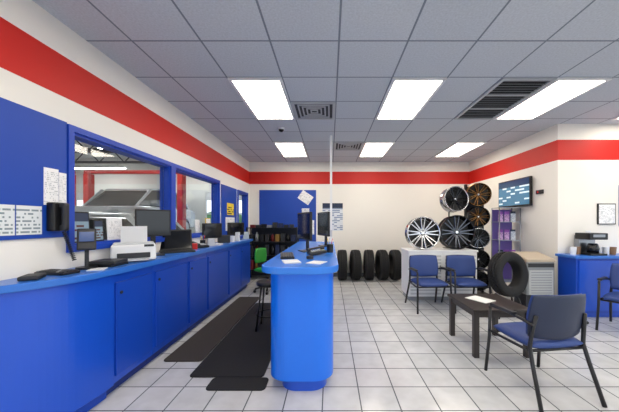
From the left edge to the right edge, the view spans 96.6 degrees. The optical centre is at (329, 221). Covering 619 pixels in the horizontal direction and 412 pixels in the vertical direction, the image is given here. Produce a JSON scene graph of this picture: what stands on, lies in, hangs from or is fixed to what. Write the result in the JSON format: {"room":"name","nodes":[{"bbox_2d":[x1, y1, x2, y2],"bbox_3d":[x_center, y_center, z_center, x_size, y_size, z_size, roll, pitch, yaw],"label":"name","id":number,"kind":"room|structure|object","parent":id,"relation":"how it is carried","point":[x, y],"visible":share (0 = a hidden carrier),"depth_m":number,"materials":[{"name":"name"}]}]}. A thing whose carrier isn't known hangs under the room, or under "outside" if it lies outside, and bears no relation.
{"room":"tire shop","nodes":[
{"label":"tire shop","id":0,"kind":"room"},
{"bbox_2d":[75,140,132,158],"bbox_3d":[-7.390,-2.700,5.500,10.220,0.100,12.000,0,0,0],"label":"ceiling","id":1,"kind":"structure","parent":0,"point":[77,145],"depth_m":10.96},
{"bbox_2d":[75,140,113,152],"bbox_3d":[-7.400,-2.380,8.400,9.922,0.530,0.080,0,0,0],"label":"roof truss","id":2,"kind":"object","parent":1,"relation":"attached to","point":[85,150],"visible":0.06,"depth_m":8.36,"materials":[{"name":"grey metal"}]},
{"bbox_2d":[75,167,126,168],"bbox_3d":[-9.000,-2.340,10.500,2.400,0.620,0.140,0,0,0],"label":"strip light","id":3,"kind":"object","parent":1,"relation":"hanging from","point":[75,167],"visible":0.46,"depth_m":10.45,"materials":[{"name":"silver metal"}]},
{"bbox_2d":[75,148,144,162],"bbox_3d":[-7.400,-2.380,9.900,9.922,0.530,0.080,0,0,0],"label":"roof truss","id":4,"kind":"object","parent":1,"relation":"attached to","point":[76,161],"visible":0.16,"depth_m":9.86,"materials":[{"name":"grey metal"}]},
{"bbox_2d":[0,0,248,280],"bbox_3d":[-2.210,-0.075,2.365,0.120,3.050,9.930,0,0,0],"label":"wall","id":5,"kind":"structure","parent":0,"point":[46,67],"depth_m":2.35,"materials":[{"name":"paint"}]},
{"bbox_2d":[0,97,66,239],"bbox_3d":[-2.143,-0.345,1.417,0.015,0.930,1.635,0,0,0],"label":"notice board","id":6,"kind":"object","parent":5,"relation":"attached to","point":[31,140],"visible":0.55,"depth_m":1.95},
{"bbox_2d":[0,204,14,235],"bbox_3d":[-2.133,-0.013,1.778,0.004,0.205,0.165,0,0,0],"label":"notice","id":7,"kind":"object","parent":6,"relation":"attached to","point":[7,212],"visible":1,"depth_m":1.82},
{"bbox_2d":[16,205,41,234],"bbox_3d":[-2.133,-0.013,1.952,0.004,0.205,0.165,0,0,0],"label":"notice","id":8,"kind":"object","parent":6,"relation":"attached to","point":[28,218],"visible":1,"depth_m":1.94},
{"bbox_2d":[43,167,58,204],"bbox_3d":[-2.133,-0.270,2.105,0.004,0.280,0.110,0,0,0],"label":"notice","id":9,"kind":"object","parent":6,"relation":"attached to","point":[50,176],"visible":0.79,"depth_m":2.10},
{"bbox_2d":[59,172,66,202],"bbox_3d":[-2.133,-0.270,2.195,0.004,0.240,0.060,0,0,0],"label":"notice","id":10,"kind":"object","parent":6,"relation":"attached to","point":[62,176],"visible":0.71,"depth_m":2.19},
{"bbox_2d":[46,202,76,260],"bbox_3d":[-2.084,0.082,2.147,0.100,0.464,0.165,0,0,0],"label":"wall phone","id":11,"kind":"object","parent":5,"relation":"attached to","point":[57,214],"visible":1,"depth_m":2.10,"materials":[{"name":"black plastic"}]},
{"bbox_2d":[66,124,173,252],"bbox_3d":[-2.197,-0.275,2.990,0.145,1.050,1.500,0,0,0],"label":"window","id":12,"kind":"structure","parent":5,"relation":"in","point":[74,133],"depth_m":2.64,"materials":[{"name":"blue"}]},
{"bbox_2d":[75,212,89,242],"bbox_3d":[-2.192,0.045,2.420,0.029,0.270,0.170,0,0,0],"label":"picture frame","id":13,"kind":"object","parent":12,"relation":"on","point":[81,218],"visible":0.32,"depth_m":2.42,"materials":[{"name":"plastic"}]},
{"bbox_2d":[92,220,103,240],"bbox_3d":[-2.190,0.080,2.600,0.025,0.200,0.110,0,0,0],"label":"picture frame","id":14,"kind":"object","parent":12,"relation":"on","point":[97,224],"visible":0.74,"depth_m":2.60,"materials":[{"name":"black paper"}]},
{"bbox_2d":[94,221,102,239],"bbox_3d":[-2.184,0.080,2.600,0.002,0.176,0.086,-3,0,0],"label":"picture","id":15,"kind":"object","parent":14,"relation":"attached to","point":[98,225],"depth_m":2.60},
{"bbox_2d":[106,218,121,239],"bbox_3d":[-2.191,0.070,2.800,0.026,0.220,0.190,0,0,0],"label":"paper","id":16,"kind":"object","parent":12,"relation":"on","point":[113,225],"visible":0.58,"depth_m":2.78,"materials":[{"name":"white paper"}]},
{"bbox_2d":[174,163,219,237],"bbox_3d":[-2.197,-0.275,4.535,0.145,1.050,1.590,0,0,0],"label":"window","id":17,"kind":"structure","parent":5,"relation":"in","point":[215,184],"depth_m":4.84,"materials":[{"name":"blue"}]},
{"bbox_2d":[195,220,199,232],"bbox_3d":[-2.191,0.070,4.550,0.026,0.220,0.150,0,0,0],"label":"picture frame","id":18,"kind":"object","parent":17,"relation":"on","point":[197,222],"visible":0.92,"depth_m":4.53,"materials":[{"name":"white paper"}]},
{"bbox_2d":[221,184,236,235],"bbox_3d":[-2.143,-0.210,5.860,0.015,1.080,0.880,0,0,0],"label":"wall panel","id":19,"kind":"object","parent":5,"relation":"attached to","point":[228,194],"visible":0.56,"depth_m":5.67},
{"bbox_2d":[225,217,234,230],"bbox_3d":[-2.133,0.040,5.885,0.004,0.280,0.530,0,0,0],"label":"poster","id":20,"kind":"object","parent":19,"relation":"attached to","point":[227,219],"visible":0.57,"depth_m":5.75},
{"bbox_2d":[227,203,233,214],"bbox_3d":[-2.133,-0.275,5.900,0.004,0.250,0.400,0,0,0],"label":"poster","id":21,"kind":"object","parent":19,"relation":"attached to","point":[230,207],"visible":1,"depth_m":5.89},
{"bbox_2d":[237,190,247,238],"bbox_3d":[-2.197,-0.175,6.760,0.145,1.150,0.780,0,0,0],"label":"window","id":22,"kind":"structure","parent":5,"relation":"in","point":[239,192],"depth_m":7.08,"materials":[{"name":"blue"}]},
{"bbox_2d":[75,159,210,232],"bbox_3d":[-7.390,-0.600,11.560,10.220,4.100,0.120,0,0,0],"label":"wall","id":23,"kind":"structure","parent":0,"point":[196,189],"depth_m":11.50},
{"bbox_2d":[76,192,96,205],"bbox_3d":[-10.650,0.105,11.545,2.500,2.690,0.050,0,0,0],"label":"door","id":24,"kind":"structure","parent":23,"relation":"in","point":[79,195],"depth_m":11.52,"materials":[{"name":"white"}]},
{"bbox_2d":[206,192,241,217],"bbox_3d":[-4.100,0.105,11.545,2.200,2.690,0.050,0,0,0],"label":"door","id":25,"kind":"structure","parent":23,"relation":"in","point":[208,194],"depth_m":11.52,"materials":[{"name":"white"}]},
{"bbox_2d":[32,0,618,161],"bbox_3d":[2.200,-1.650,2.375,9.000,0.100,10.150,0,0,0],"label":"ceiling","id":26,"kind":"structure","parent":0,"point":[347,53],"depth_m":2.66,"materials":[{"name":"tile"}]},
{"bbox_2d":[227,77,294,119],"bbox_3d":[-0.835,-1.590,3.650,0.600,0.020,1.210,0,0,0],"label":"recessed light","id":27,"kind":"object","parent":26,"relation":"in","point":[266,98],"visible":0.97,"depth_m":3.48,"materials":[{"name":"white plastic"}]},
{"bbox_2d":[273,142,307,156],"bbox_3d":[-0.835,-1.590,6.090,0.600,0.020,1.210,0,0,0],"label":"recessed light","id":28,"kind":"object","parent":26,"relation":"in","point":[287,149],"visible":1,"depth_m":6.00,"materials":[{"name":"beige"}]},
{"bbox_2d":[290,102,335,119],"bbox_3d":[-0.225,-1.590,3.955,0.600,0.020,0.600,0,0,0],"label":"ceiling vent","id":29,"kind":"object","parent":26,"relation":"in","point":[302,110],"visible":1,"depth_m":3.93,"materials":[{"name":"grey"}]},
{"bbox_2d":[334,142,363,150],"bbox_3d":[0.385,-1.590,5.785,0.600,0.020,0.600,0,0,0],"label":"ceiling vent","id":30,"kind":"object","parent":26,"relation":"in","point":[338,146],"visible":1,"depth_m":5.76,"materials":[{"name":"grey"}]},
{"bbox_2d":[359,142,394,156],"bbox_3d":[0.995,-1.590,6.090,0.600,0.020,1.210,0,0,0],"label":"recessed light","id":31,"kind":"object","parent":26,"relation":"in","point":[369,149],"visible":1,"depth_m":6.02,"materials":[{"name":"beige"}]},
{"bbox_2d":[375,77,446,119],"bbox_3d":[0.995,-1.590,3.650,0.600,0.020,1.210,0,0,0],"label":"recessed light","id":32,"kind":"object","parent":26,"relation":"in","point":[405,98],"visible":1,"depth_m":3.48,"materials":[{"name":"beige"}]},
{"bbox_2d":[434,142,486,156],"bbox_3d":[2.825,-1.590,6.090,0.600,0.020,1.210,0,0,0],"label":"recessed light","id":33,"kind":"object","parent":26,"relation":"in","point":[457,149],"visible":1,"depth_m":6.01,"materials":[{"name":"beige"}]},
{"bbox_2d":[454,77,556,119],"bbox_3d":[2.215,-1.590,3.650,0.600,0.020,1.210,0,0,0],"label":"ceiling vent","id":34,"kind":"object","parent":26,"relation":"in","point":[508,92],"visible":1,"depth_m":3.50,"materials":[{"name":"grey"}]},
{"bbox_2d":[493,77,611,119],"bbox_3d":[2.825,-1.590,3.650,0.600,0.020,1.210,0,0,0],"label":"recessed light","id":35,"kind":"object","parent":26,"relation":"in","point":[562,90],"visible":0.94,"depth_m":3.48,"materials":[{"name":"beige"}]},
{"bbox_2d":[87,277,618,411],"bbox_3d":[2.200,1.500,2.375,9.000,0.100,10.150,0,0,0],"label":"floor","id":36,"kind":"structure","parent":0,"point":[388,356],"depth_m":2.63,"materials":[{"name":"tile"}]},
{"bbox_2d":[0,275,113,411],"bbox_3d":[-1.965,0.941,1.925,0.360,1.019,0.690,0,0,0],"label":"base cabinet","id":37,"kind":"object","parent":36,"relation":"on","point":[57,342],"visible":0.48,"depth_m":1.86,"materials":[{"name":"blue laminate"}]},
{"bbox_2d":[106,266,152,395],"bbox_3d":[-1.958,0.941,2.538,0.355,1.019,0.521,0,0,0],"label":"base cabinet","id":38,"kind":"object","parent":36,"relation":"on","point":[133,290],"visible":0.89,"depth_m":2.49,"materials":[{"name":"blue laminate"}]},
{"bbox_2d":[147,257,186,363],"bbox_3d":[-1.958,0.941,3.140,0.355,1.019,0.676,0,0,0],"label":"base cabinet","id":39,"kind":"object","parent":36,"relation":"on","point":[169,278],"visible":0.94,"depth_m":3.06,"materials":[{"name":"blue laminate"}]},
{"bbox_2d":[182,253,206,336],"bbox_3d":[-1.958,0.941,3.750,0.355,1.019,0.536,0,0,0],"label":"base cabinet","id":40,"kind":"object","parent":36,"relation":"on","point":[196,264],"visible":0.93,"depth_m":3.68,"materials":[{"name":"blue laminate"}]},
{"bbox_2d":[164,297,258,361],"bbox_3d":[-1.535,1.444,4.075,0.410,0.012,2.450,0,0,0],"label":"floor mat","id":41,"kind":"object","parent":36,"relation":"on","point":[197,347],"visible":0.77,"depth_m":3.52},
{"bbox_2d":[202,247,227,320],"bbox_3d":[-1.958,0.941,4.440,0.355,1.019,0.836,0,0,0],"label":"base cabinet","id":42,"kind":"object","parent":36,"relation":"on","point":[217,260],"visible":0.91,"depth_m":4.37,"materials":[{"name":"blue laminate"}]},
{"bbox_2d":[190,303,270,377],"bbox_3d":[-0.970,1.444,3.730,0.700,0.012,2.340,0,0,0],"label":"floor mat","id":43,"kind":"object","parent":36,"relation":"on","point":[243,352],"visible":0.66,"depth_m":3.03,"materials":[{"name":"black rubber"}]},
{"bbox_2d":[255,278,270,331],"bbox_3d":[-0.830,1.119,3.750,0.350,0.638,0.350,0,0,0],"label":"stool","id":44,"kind":"object","parent":43,"relation":"on","point":[265,283],"visible":0.52,"depth_m":3.64,"materials":[{"name":"black plastic"}]},
{"bbox_2d":[224,242,249,303],"bbox_3d":[-1.958,0.941,5.530,0.355,1.019,1.336,0,0,0],"label":"base cabinet","id":45,"kind":"object","parent":36,"relation":"on","point":[238,255],"visible":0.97,"depth_m":5.37,"materials":[{"name":"blue laminate"}]},
{"bbox_2d":[0,239,252,293],"bbox_3d":[-1.945,0.405,3.900,0.400,0.050,4.700,0,0,0],"label":"countertop","id":46,"kind":"structure","parent":45,"relation":"on","point":[12,285],"depth_m":2.07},
{"bbox_2d":[17,273,45,280],"bbox_3d":[-1.980,0.365,1.830,0.100,0.030,0.140,0,0,-29],"label":"card reader","id":47,"kind":"object","parent":46,"relation":"on","point":[33,276],"visible":1,"depth_m":1.79,"materials":[{"name":"black plastic"}]},
{"bbox_2d":[34,269,79,275],"bbox_3d":[-2.000,0.367,2.020,0.240,0.026,0.120,0,0,7],"label":"keyboard","id":48,"kind":"object","parent":46,"relation":"on","point":[61,272],"visible":0.98,"depth_m":1.98,"materials":[{"name":"black plastic"}]},
{"bbox_2d":[75,228,97,269],"bbox_3d":[-1.980,0.216,2.240,0.140,0.327,0.140,0,0,-40],"label":"payment terminal","id":49,"kind":"object","parent":46,"relation":"on","point":[86,237],"visible":0.95,"depth_m":2.22,"materials":[{"name":"black plastic"}]},
{"bbox_2d":[89,261,127,266],"bbox_3d":[-1.930,0.367,2.400,0.200,0.025,0.200,0,0,0],"label":"binder","id":50,"kind":"object","parent":46,"relation":"on","point":[125,262],"visible":0.55,"depth_m":2.30,"materials":[{"name":"black plastic"}]},
{"bbox_2d":[89,258,127,264],"bbox_3d":[-1.930,0.343,2.400,0.200,0.025,0.200,0,0,-9],"label":"binder","id":51,"kind":"object","parent":50,"relation":"on","point":[110,260],"visible":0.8,"depth_m":2.36,"materials":[{"name":"black plastic"}]},
{"bbox_2d":[110,226,155,261],"bbox_3d":[-1.930,0.212,2.711,0.360,0.337,0.330,0,0,-35],"label":"printer","id":52,"kind":"object","parent":46,"relation":"on","point":[134,245],"visible":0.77,"depth_m":2.69,"materials":[{"name":"white plastic"}]},
{"bbox_2d":[128,258,148,260],"bbox_3d":[-1.864,0.360,2.617,0.240,0.012,0.100,0,0,-35],"label":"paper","id":53,"kind":"object","parent":52,"relation":"on","point":[129,259],"depth_m":2.61,"materials":[{"name":"white paper"}]},
{"bbox_2d":[135,209,170,255],"bbox_3d":[-2.009,0.120,3.124,0.340,0.520,0.160,0,0,-38],"label":"monitor","id":54,"kind":"object","parent":46,"relation":"on","point":[158,222],"visible":0.66,"depth_m":3.10,"materials":[{"name":"black plastic"}]},
{"bbox_2d":[159,229,195,253],"bbox_3d":[-1.954,0.240,3.514,0.380,0.281,0.333,0,0,-35],"label":"laptop","id":55,"kind":"object","parent":46,"relation":"on","point":[180,240],"visible":0.84,"depth_m":3.60,"materials":[{"name":"black plastic"}]},
{"bbox_2d":[207,238,214,245],"bbox_3d":[-1.880,0.320,4.350,0.100,0.120,0.080,0,0,-29],"label":"printer","id":56,"kind":"object","parent":46,"relation":"on","point":[210,241],"visible":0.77,"depth_m":4.32,"materials":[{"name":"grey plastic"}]},
{"bbox_2d":[202,223,221,243],"bbox_3d":[-2.045,0.200,4.737,0.160,0.360,0.360,0,0,35],"label":"monitor","id":57,"kind":"object","parent":46,"relation":"on","point":[210,230],"visible":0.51,"depth_m":4.71,"materials":[{"name":"black plastic"}]},
{"bbox_2d":[217,235,229,242],"bbox_3d":[-1.950,0.310,5.050,0.200,0.140,0.160,0,0,-29],"label":"receipt printer","id":58,"kind":"object","parent":46,"relation":"on","point":[225,238],"visible":0.77,"depth_m":4.99,"materials":[{"name":"black plastic"}]},
{"bbox_2d":[227,222,243,239],"bbox_3d":[-2.023,0.195,5.869,0.160,0.370,0.380,0,0,40],"label":"monitor","id":59,"kind":"object","parent":46,"relation":"on","point":[232,227],"visible":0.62,"depth_m":5.82,"materials":[{"name":"black plastic"}]},
{"bbox_2d":[206,377,268,390],"bbox_3d":[-0.820,1.444,2.455,0.520,0.012,0.190,0,0,0],"label":"floor mat","id":60,"kind":"object","parent":36,"relation":"on","point":[218,383],"visible":1,"depth_m":2.44,"materials":[{"name":"black rubber"}]},
{"bbox_2d":[253,248,268,294],"bbox_3d":[-1.294,1.000,5.776,0.581,0.899,0.544,0,0,27],"label":"office chair","id":61,"kind":"object","parent":36,"relation":"on","point":[260,254],"visible":0.48,"depth_m":5.77,"materials":[{"name":"fabric"}]},
{"bbox_2d":[246,227,298,277],"bbox_3d":[-1.450,0.790,7.030,1.270,1.320,0.370,0,0,0],"label":"display rack","id":62,"kind":"object","parent":36,"relation":"on","point":[261,231],"visible":0.36,"depth_m":7.21,"materials":[{"name":"black metal"}]},
{"bbox_2d":[262,241,337,390],"bbox_3d":[-0.263,0.910,3.745,0.675,1.080,3.010,0,0,0],"label":"counter","id":63,"kind":"object","parent":36,"relation":"on","point":[301,293],"depth_m":2.31,"materials":[{"name":"blue"}]},
{"bbox_2d":[280,252,294,258],"bbox_3d":[-0.460,0.357,2.950,0.140,0.026,0.420,0,0,-10],"label":"keyboard","id":64,"kind":"object","parent":63,"relation":"on","point":[288,255],"visible":1,"depth_m":2.83,"materials":[{"name":"black plastic"}]},
{"bbox_2d":[282,259,300,263],"bbox_3d":[-0.360,0.365,2.550,0.150,0.009,0.200,0,0,-17],"label":"paper sheet","id":65,"kind":"object","parent":63,"relation":"on","point":[291,261],"visible":1,"depth_m":2.52,"materials":[{"name":"white"}]},
{"bbox_2d":[262,241,337,274],"bbox_3d":[-0.263,0.400,3.745,0.675,0.060,3.010,0,0,0],"label":"countertop","id":66,"kind":"structure","parent":63,"relation":"on","point":[275,265],"depth_m":2.40,"materials":[{"name":"blue"}]},
{"bbox_2d":[298,212,311,251],"bbox_3d":[-0.293,0.125,3.462,0.160,0.490,0.500,0,0,-24],"label":"monitor","id":67,"kind":"object","parent":63,"relation":"on","point":[305,218],"visible":0.81,"depth_m":3.40,"materials":[{"name":"black plastic"}]},
{"bbox_2d":[306,246,326,255],"bbox_3d":[-0.150,0.322,3.100,0.205,0.093,0.200,0,0,-16],"label":"desk phone","id":68,"kind":"object","parent":63,"relation":"on","point":[321,250],"visible":1,"depth_m":3.06,"materials":[{"name":"black plastic"}]},
{"bbox_2d":[318,212,329,246],"bbox_3d":[-0.072,0.110,4.210,0.160,0.520,0.520,0,0,-20],"label":"monitor","id":69,"kind":"object","parent":63,"relation":"on","point":[323,217],"visible":0.81,"depth_m":4.14,"materials":[{"name":"black plastic"}]},
{"bbox_2d":[327,238,332,252],"bbox_3d":[0.000,0.284,3.350,0.076,0.171,0.076,0,0,0],"label":"pen cup","id":70,"kind":"object","parent":63,"relation":"on","point":[329,246],"visible":0.98,"depth_m":3.32,"materials":[{"name":"black plastic"}]},
{"bbox_2d":[329,135,332,241],"bbox_3d":[0.020,-0.615,5.100,0.070,1.970,0.070,0,0,0],"label":"pole","id":71,"kind":"object","parent":63,"relation":"on","point":[330,135],"visible":0.9,"depth_m":5.08,"materials":[{"name":"white plastic"}]},
{"bbox_2d":[337,250,347,279],"bbox_3d":[0.305,1.075,6.930,0.235,0.753,0.753,0,0,0],"label":"tire","id":72,"kind":"object","parent":36,"relation":"on","point":[341,254],"visible":0.99,"depth_m":6.62,"materials":[{"name":"black rubber"}]},
{"bbox_2d":[349,250,361,279],"bbox_3d":[0.641,1.075,6.930,0.235,0.753,0.753,0,0,-3],"label":"tire","id":73,"kind":"object","parent":36,"relation":"on","point":[355,261],"visible":1,"depth_m":6.64,"materials":[{"name":"black rubber"}]},
{"bbox_2d":[363,250,374,279],"bbox_3d":[0.977,1.075,6.930,0.235,0.753,0.753,0,0,3],"label":"tire","id":74,"kind":"object","parent":36,"relation":"on","point":[368,257],"visible":1,"depth_m":6.62,"materials":[{"name":"black rubber"}]},
{"bbox_2d":[375,250,389,279],"bbox_3d":[1.308,1.075,6.930,0.235,0.753,0.753,0,0,-2],"label":"tire","id":75,"kind":"object","parent":36,"relation":"on","point":[382,263],"visible":1,"depth_m":6.67,"materials":[{"name":"black rubber"}]},
{"bbox_2d":[388,250,400,279],"bbox_3d":[1.639,1.075,6.930,0.235,0.753,0.753,0,0,0],"label":"tire","id":76,"kind":"object","parent":36,"relation":"on","point":[394,255],"visible":0.89,"depth_m":6.67,"materials":[{"name":"black rubber"}]},
{"bbox_2d":[405,255,451,313],"bbox_3d":[1.648,1.019,4.655,0.600,0.873,0.640,0,0,-3],"label":"chair","id":77,"kind":"object","parent":36,"relation":"on","point":[425,266],"visible":1,"depth_m":4.79,"materials":[{"name":"blue fabric"}]},
{"bbox_2d":[400,248,477,299],"bbox_3d":[2.070,0.985,5.290,1.290,0.930,0.560,0,0,0],"label":"display cabinet","id":78,"kind":"object","parent":36,"relation":"on","point":[424,293],"visible":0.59,"depth_m":5.04,"materials":[{"name":"white plastic"}]},
{"bbox_2d":[405,217,439,248],"bbox_3d":[1.750,0.210,5.220,0.610,0.624,0.248,0,0,0],"label":"alloy wheel","id":79,"kind":"object","parent":78,"relation":"on","point":[420,232],"visible":1,"depth_m":5.18,"materials":[{"name":"silver metal"}]},
{"bbox_2d":[438,215,474,248],"bbox_3d":[2.385,0.195,5.220,0.640,0.654,0.250,0,0,0],"label":"alloy wheel","id":80,"kind":"object","parent":78,"relation":"on","point":[456,231],"visible":0.95,"depth_m":5.18,"materials":[{"name":"black"}]},
{"bbox_2d":[441,255,490,313],"bbox_3d":[2.281,1.019,4.655,0.600,0.873,0.640,0,0,2],"label":"chair","id":81,"kind":"object","parent":36,"relation":"on","point":[461,266],"visible":0.91,"depth_m":4.79,"materials":[{"name":"blue"}]},
{"bbox_2d":[464,184,487,293],"bbox_3d":[2.960,0.340,5.660,0.420,2.220,0.400,0,0,0],"label":"tower","id":82,"kind":"object","parent":36,"relation":"on","point":[469,205],"visible":0.05,"depth_m":5.66,"materials":[{"name":"black metal"}]},
{"bbox_2d":[466,206,489,226],"bbox_3d":[2.940,-0.110,5.470,0.400,0.416,0.207,0,0,14],"label":"alloy wheel","id":83,"kind":"object","parent":82,"relation":"attached to","point":[479,216],"visible":0.89,"depth_m":5.45,"materials":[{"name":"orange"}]},
{"bbox_2d":[466,183,491,205],"bbox_3d":[2.940,-0.550,5.470,0.450,0.466,0.213,0,0,14],"label":"alloy wheel","id":84,"kind":"object","parent":82,"relation":"attached to","point":[479,194],"visible":0.92,"depth_m":5.45,"materials":[{"name":"brown metal"}]},
{"bbox_2d":[471,227,489,247],"bbox_3d":[2.940,0.310,5.470,0.400,0.416,0.207,0,0,14],"label":"alloy wheel","id":85,"kind":"object","parent":82,"relation":"attached to","point":[482,237],"visible":0.7,"depth_m":5.44,"materials":[{"name":"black metal"}]},
{"bbox_2d":[473,248,489,269],"bbox_3d":[2.940,0.730,5.470,0.400,0.416,0.207,0,0,14],"label":"alloy wheel","id":86,"kind":"object","parent":82,"relation":"attached to","point":[483,258],"visible":0.65,"depth_m":5.43,"materials":[{"name":"black"}]},
{"bbox_2d":[477,270,488,290],"bbox_3d":[2.940,1.150,5.470,0.400,0.416,0.207,0,0,14],"label":"alloy wheel","id":87,"kind":"object","parent":82,"relation":"attached to","point":[482,276],"visible":0.36,"depth_m":5.42,"materials":[{"name":"black"}]},
{"bbox_2d":[447,294,528,357],"bbox_3d":[1.840,1.190,3.240,0.640,0.520,0.660,0,0,0],"label":"side table","id":88,"kind":"object","parent":36,"relation":"on","point":[477,309],"visible":0.84,"depth_m":3.06,"materials":[{"name":"brown wood"}]},
{"bbox_2d":[465,296,494,303],"bbox_3d":[1.800,0.927,3.300,0.200,0.006,0.260,0,0,-29],"label":"magazine","id":89,"kind":"object","parent":88,"relation":"on","point":[475,298],"visible":1,"depth_m":3.28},
{"bbox_2d":[491,207,520,292],"bbox_3d":[3.460,0.585,5.420,0.402,1.731,0.322,0,0,6],"label":"display case","id":90,"kind":"object","parent":36,"relation":"on","point":[496,244],"visible":0.53,"depth_m":5.55,"materials":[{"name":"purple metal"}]},
{"bbox_2d":[510,229,515,239],"bbox_3d":[3.575,0.244,5.376,0.085,0.200,0.020,0,0,6],"label":"pack","id":91,"kind":"object","parent":90,"relation":"on","point":[512,231],"visible":1,"depth_m":5.37},
{"bbox_2d":[510,211,515,221],"bbox_3d":[3.575,-0.106,5.376,0.085,0.200,0.020,0,0,6],"label":"pack","id":92,"kind":"object","parent":90,"relation":"on","point":[512,213],"visible":1,"depth_m":5.37},
{"bbox_2d":[511,251,555,306],"bbox_3d":[3.310,0.976,4.495,0.460,0.948,0.389,0,0,0],"label":"cabinet","id":93,"kind":"object","parent":36,"relation":"on","point":[540,266],"visible":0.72,"depth_m":4.31,"materials":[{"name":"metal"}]},
{"bbox_2d":[529,270,552,294],"bbox_3d":[3.310,0.950,4.311,0.380,0.380,0.019,0,0,0],"label":"grille","id":94,"kind":"object","parent":93,"relation":"attached to","point":[540,281],"depth_m":4.31,"materials":[{"name":"grey metal"}]},
{"bbox_2d":[484,293,607,411],"bbox_3d":[1.844,1.019,2.425,0.600,0.873,0.640,0,0,-7],"label":"chair","id":95,"kind":"object","parent":36,"relation":"on","point":[552,322],"visible":1,"depth_m":2.22,"materials":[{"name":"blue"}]},
{"bbox_2d":[555,253,618,316],"bbox_3d":[4.980,0.980,4.289,2.640,0.940,0.378,0,0,0],"label":"counter","id":96,"kind":"object","parent":36,"relation":"on","point":[577,274],"depth_m":4.12,"materials":[{"name":"blue laminate"}]},
{"bbox_2d":[555,253,618,258],"bbox_3d":[4.980,0.530,4.289,2.640,0.040,0.378,0,0,0],"label":"countertop","id":97,"kind":"structure","parent":96,"relation":"on","point":[567,255],"depth_m":4.10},
{"bbox_2d":[574,233,607,255],"bbox_3d":[4.070,0.340,4.300,0.280,0.340,0.290,0,0,0],"label":"coffee maker","id":98,"kind":"object","parent":96,"relation":"on","point":[586,241],"visible":0.94,"depth_m":4.22,"materials":[{"name":"black plastic"}]},
{"bbox_2d":[595,263,618,329],"bbox_3d":[3.990,1.019,3.619,0.640,0.873,0.600,0,0,-33],"label":"chair","id":99,"kind":"object","parent":36,"relation":"on","point":[612,297],"visible":1,"depth_m":3.77,"materials":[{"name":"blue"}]},
{"bbox_3d":[2.720,1.282,4.230,0.423,0.343,0.284,0,0,0],"label":"stand","id":100,"kind":"object","parent":36,"relation":"on","visible":0},
{"bbox_2d":[487,251,528,296],"bbox_3d":[2.730,0.795,4.220,0.683,0.686,0.253,0,0,-20],"label":"tire","id":101,"kind":"object","parent":100,"relation":"on","point":[519,282],"visible":1,"depth_m":4.15,"materials":[{"name":"black rubber"}]},
{"bbox_2d":[249,162,468,272],"bbox_3d":[0.780,-0.075,7.390,6.100,3.050,0.120,0,0,0],"label":"wall","id":102,"kind":"structure","parent":0,"point":[379,200],"depth_m":7.33,"materials":[{"name":"paint"}]},
{"bbox_2d":[259,190,315,240],"bbox_3d":[-1.125,0.025,7.322,1.510,1.750,0.015,0,0,0],"label":"wall panel","id":103,"kind":"object","parent":102,"relation":"attached to","point":[280,206],"visible":0.56,"depth_m":7.32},
{"bbox_2d":[298,190,312,204],"bbox_3d":[-0.650,-0.650,7.312,0.428,0.408,0.004,0,0,0],"label":"poster","id":104,"kind":"object","parent":103,"relation":"attached to","point":[304,196],"visible":1,"depth_m":7.31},
{"bbox_2d":[252,273,389,276],"bbox_3d":[0.780,1.400,7.324,5.860,0.100,0.012,0,0,0],"label":"baseboard","id":105,"kind":"structure","parent":102,"relation":"attached to","point":[334,274],"depth_m":7.32,"materials":[{"name":"grey"}]},
{"bbox_2d":[322,203,342,230],"bbox_3d":[0.070,-0.135,7.327,0.540,0.730,0.006,0,0,0],"label":"poster","id":106,"kind":"object","parent":102,"relation":"attached to","point":[337,208],"visible":0.79,"depth_m":7.32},
{"bbox_2d":[469,124,564,294],"bbox_3d":[3.770,-0.075,5.905,0.120,3.050,2.850,0,0,0],"label":"wall","id":107,"kind":"structure","parent":0,"point":[540,155],"depth_m":4.97,"materials":[{"name":"paint"}]},
{"bbox_2d":[499,176,532,206],"bbox_3d":[3.671,-0.570,5.470,0.075,0.540,0.940,0,0,0],"label":"television","id":108,"kind":"object","parent":107,"relation":"attached to","point":[516,192],"visible":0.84,"depth_m":5.36,"materials":[{"name":"black plastic"}]},
{"bbox_2d":[565,124,618,252],"bbox_3d":[5.215,-0.075,4.540,2.770,3.050,0.120,0,0,0],"label":"wall","id":109,"kind":"structure","parent":0,"point":[591,150],"depth_m":4.48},
{"bbox_2d":[597,204,615,223],"bbox_3d":[4.490,-0.130,4.469,0.290,0.340,0.022,0,0,0],"label":"framed certificate","id":110,"kind":"object","parent":109,"relation":"attached to","point":[606,213],"visible":1,"depth_m":4.46,"materials":[{"name":"paper"}]},
{"bbox_3d":[-7.405,1.500,5.500,10.190,0.100,12.000,0,0,0],"label":"floor","id":111,"kind":"structure","parent":0,"visible":0},
{"bbox_2d":[83,170,185,228],"bbox_3d":[-6.300,-0.105,8.900,3.500,3.110,1.511,0,0,0],"label":"lift","id":112,"kind":"object","parent":111,"relation":"on","point":[88,177],"visible":0.26,"depth_m":8.82,"materials":[{"name":"red paint"}]},
{"bbox_2d":[75,189,194,228],"bbox_3d":[-6.300,-0.286,8.900,1.838,1.628,4.500,0,0,0],"label":"car","id":113,"kind":"object","parent":112,"relation":"on","point":[110,200],"visible":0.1,"depth_m":8.22,"materials":[{"name":"silver metal"}]},
{"bbox_2d":[89,212,183,239],"bbox_3d":[-4.900,0.634,5.300,4.500,1.628,1.838,0,0,-6],"label":"car","id":114,"kind":"object","parent":111,"relation":"on","point":[128,219],"visible":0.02,"depth_m":4.69,"materials":[{"name":"white paint"}]},
{"bbox_3d":[2.370,0.038,5.440,0.200,0.964,0.200,0,0,0],"label":"stand","id":115,"kind":"object","parent":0,"visible":0},
{"bbox_2d":[439,186,468,212],"bbox_3d":[2.370,-0.430,5.260,0.480,0.498,0.247,0,0,-6],"label":"alloy wheel","id":116,"kind":"object","parent":115,"relation":"attached to","point":[453,199],"visible":1,"depth_m":5.23,"materials":[{"name":"silver metal"}]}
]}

